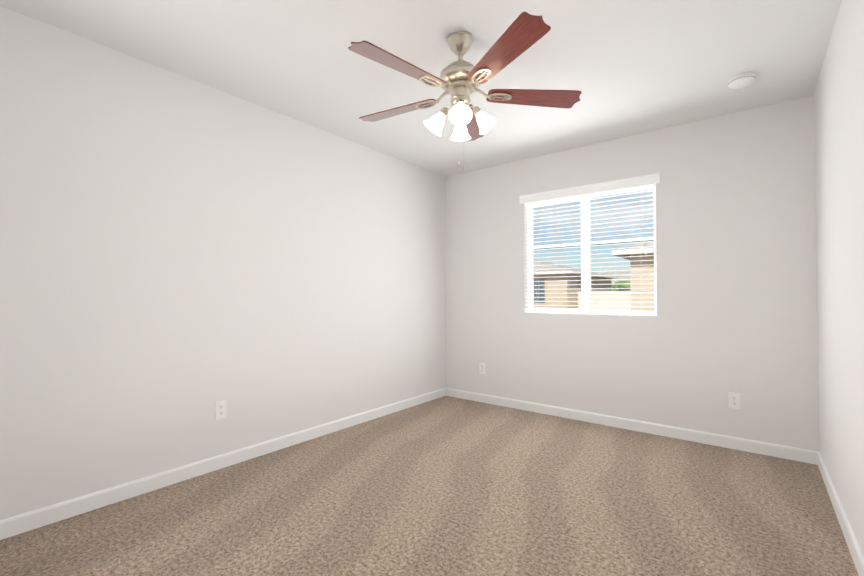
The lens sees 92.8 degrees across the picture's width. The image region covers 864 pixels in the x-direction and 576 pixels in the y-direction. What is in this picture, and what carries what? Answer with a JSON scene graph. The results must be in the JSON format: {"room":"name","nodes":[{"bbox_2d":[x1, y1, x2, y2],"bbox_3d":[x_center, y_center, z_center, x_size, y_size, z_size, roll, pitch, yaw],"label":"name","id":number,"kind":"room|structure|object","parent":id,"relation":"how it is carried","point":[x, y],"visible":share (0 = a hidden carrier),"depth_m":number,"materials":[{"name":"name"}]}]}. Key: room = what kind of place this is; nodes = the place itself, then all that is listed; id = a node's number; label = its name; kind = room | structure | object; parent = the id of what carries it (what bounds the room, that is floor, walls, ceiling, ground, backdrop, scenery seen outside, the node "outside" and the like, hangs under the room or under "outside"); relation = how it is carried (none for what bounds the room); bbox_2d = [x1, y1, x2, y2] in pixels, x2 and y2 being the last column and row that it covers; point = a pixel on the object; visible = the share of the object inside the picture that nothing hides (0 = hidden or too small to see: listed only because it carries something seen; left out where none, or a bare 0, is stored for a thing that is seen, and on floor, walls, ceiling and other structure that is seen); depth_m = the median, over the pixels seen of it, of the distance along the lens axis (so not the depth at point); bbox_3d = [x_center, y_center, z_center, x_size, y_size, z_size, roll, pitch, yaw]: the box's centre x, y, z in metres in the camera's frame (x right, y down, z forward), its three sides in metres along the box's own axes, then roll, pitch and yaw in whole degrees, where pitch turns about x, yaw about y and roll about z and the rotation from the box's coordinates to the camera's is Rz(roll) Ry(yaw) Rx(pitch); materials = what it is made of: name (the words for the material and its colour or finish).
{"room":"empty bedroom","nodes":[
{"label":"empty bedroom","id":0,"kind":"room"},
{"bbox_2d":[0,6,445,519],"bbox_3d":[-1.130,-0.056,3.085,0.160,2.440,4.270,-1,-1,38],"label":"wall","id":1,"kind":"structure","parent":0,"point":[180,255],"depth_m":2.46,"materials":[{"name":"white paint"}]},
{"bbox_2d":[215,400,225,419],"bbox_3d":[-1.357,0.784,2.643,0.008,0.115,0.070,-1,-1,38],"label":"electrical outlet","id":2,"kind":"object","parent":1,"relation":"attached to","point":[220,409],"visible":1,"depth_m":2.64,"materials":[{"name":"white plastic"}]},
{"bbox_2d":[0,388,445,539],"bbox_3d":[-1.062,1.121,3.009,0.013,0.085,3.950,-1,-1,38],"label":"baseboard","id":3,"kind":"structure","parent":1,"relation":"attached to","point":[30,520],"depth_m":2.44,"materials":[{"name":"white wood"}]},
{"bbox_2d":[0,0,840,176],"bbox_3d":[0.127,-1.354,2.122,3.356,0.120,4.270,-1,-1,38],"label":"ceiling","id":4,"kind":"structure","parent":0,"point":[626,68],"depth_m":2.29,"materials":[{"name":"white paint"}]},
{"bbox_2d":[348,12,580,170],"bbox_3d":[0.108,-0.943,2.129,1.225,0.702,1.229,-1,-1,38],"label":"fan","id":5,"kind":"object","parent":4,"relation":"hanging from","point":[460,80],"visible":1,"depth_m":2.06,"materials":[{"name":"brown wood"}]},
{"bbox_2d":[728,72,754,88],"bbox_3d":[1.896,-1.265,2.518,0.132,0.043,0.132,-1,-1,38],"label":"smoke detector","id":6,"kind":"object","parent":4,"relation":"attached to","point":[741,80],"visible":1,"depth_m":2.49,"materials":[{"name":"white plastic"}]},
{"bbox_2d":[0,396,858,575],"bbox_3d":[0.127,1.206,2.074,3.356,0.120,4.270,-1,-1,38],"label":"floor","id":7,"kind":"structure","parent":0,"point":[447,486],"depth_m":2.10,"materials":[{"name":"carpet"}]},
{"bbox_2d":[446,95,819,451],"bbox_3d":[1.396,-0.044,3.714,3.036,2.440,0.160,-1,-1,38],"label":"wall","id":8,"kind":"structure","parent":0,"point":[736,266],"depth_m":3.18,"materials":[{"name":"white paint"}]},
{"bbox_2d":[479,363,484,373],"bbox_3d":[0.522,0.839,4.277,0.070,0.115,0.008,-1,-1,38],"label":"electrical outlet","id":9,"kind":"object","parent":8,"relation":"attached to","point":[481,368],"visible":1,"depth_m":4.28,"materials":[{"name":"white plastic"}]},
{"bbox_2d":[519,173,659,203],"bbox_3d":[1.340,-0.869,3.656,1.220,0.078,0.024,-1,-1,38],"label":"window valance","id":10,"kind":"object","parent":8,"relation":"attached to","point":[650,179],"visible":0.94,"depth_m":3.59,"materials":[{"name":"white wood"}]},
{"bbox_2d":[524,189,656,316],"bbox_3d":[1.395,-0.309,3.715,1.150,1.104,0.148,-1,-1,38],"label":"window","id":11,"kind":"structure","parent":8,"relation":"in","point":[584,274],"depth_m":3.73,"materials":[{"name":"white plastic"}]},
{"bbox_2d":[525,184,656,314],"bbox_3d":[1.368,-0.316,3.681,1.138,1.084,0.071,-1,-1,38],"label":"window blinds","id":12,"kind":"object","parent":11,"relation":"attached to","point":[618,191],"visible":0.85,"depth_m":3.63,"materials":[{"name":"white plastic"}]},
{"bbox_2d":[446,388,818,464],"bbox_3d":[1.342,1.132,3.624,3.036,0.085,0.013,-1,-1,38],"label":"baseboard","id":13,"kind":"structure","parent":8,"relation":"attached to","point":[777,450],"depth_m":3.27,"materials":[{"name":"white wood"}]},
{"bbox_2d":[729,392,740,408],"bbox_3d":[2.186,0.814,2.970,0.070,0.115,0.008,-1,-1,38],"label":"electrical outlet","id":14,"kind":"object","parent":8,"relation":"attached to","point":[734,400],"visible":1,"depth_m":2.97,"materials":[{"name":"white plastic"}]},
{"bbox_2d":[814,0,863,555],"bbox_3d":[1.384,-0.093,1.112,0.160,2.440,4.270,-1,-1,38],"label":"wall","id":15,"kind":"structure","parent":0,"point":[839,138],"depth_m":1.91,"materials":[{"name":"white paint"}]},
{"bbox_2d":[817,452,863,575],"bbox_3d":[1.316,1.086,1.143,0.013,0.085,3.950,-1,-1,38],"label":"baseboard","id":16,"kind":"structure","parent":15,"relation":"attached to","point":[852,544],"depth_m":1.92,"materials":[{"name":"white wood"}]},
{"label":"outside","id":17,"kind":"structure","parent":0,"visible":0},
{"bbox_3d":[26.772,2.276,38.461,120.000,0.200,85.880,-1,-1,38],"label":"ground","id":18,"kind":"structure","parent":17,"visible":0},
{"bbox_2d":[534,259,618,307],"bbox_3d":[7.518,-0.162,32.440,10.940,4.450,10.940,-1,-1,38],"label":"house","id":19,"kind":"structure","parent":18,"relation":"on","point":[558,285],"depth_m":26.27,"materials":[{"name":"beige paint"}]},
{"bbox_2d":[578,291,630,311],"bbox_3d":[16.689,0.975,21.022,18.300,1.750,0.200,-1,-1,38],"label":"fence","id":20,"kind":"object","parent":18,"relation":"on","point":[611,294],"depth_m":25.36,"materials":[{"name":"beige"}]},
{"bbox_2d":[601,271,630,286],"bbox_3d":[25.661,0.077,53.285,14.940,4.750,9.940,-1,-1,38],"label":"house","id":21,"kind":"structure","parent":18,"relation":"on","point":[623,275],"depth_m":52.25,"materials":[{"name":"white paint"}]},
{"bbox_2d":[609,281,630,290],"bbox_3d":[12.933,0.740,27.482,2.113,2.473,1.576,-1,-1,38],"label":"tree","id":22,"kind":"object","parent":18,"relation":"on","point":[622,283],"depth_m":27.08,"materials":[{"name":"green plant"}]},
{"bbox_2d":[612,241,653,310],"bbox_3d":[13.370,-0.702,14.250,10.940,4.850,9.940,-1,-1,38],"label":"house","id":23,"kind":"structure","parent":18,"relation":"on","point":[645,278],"depth_m":13.55,"materials":[{"name":"beige paint"}]}
]}

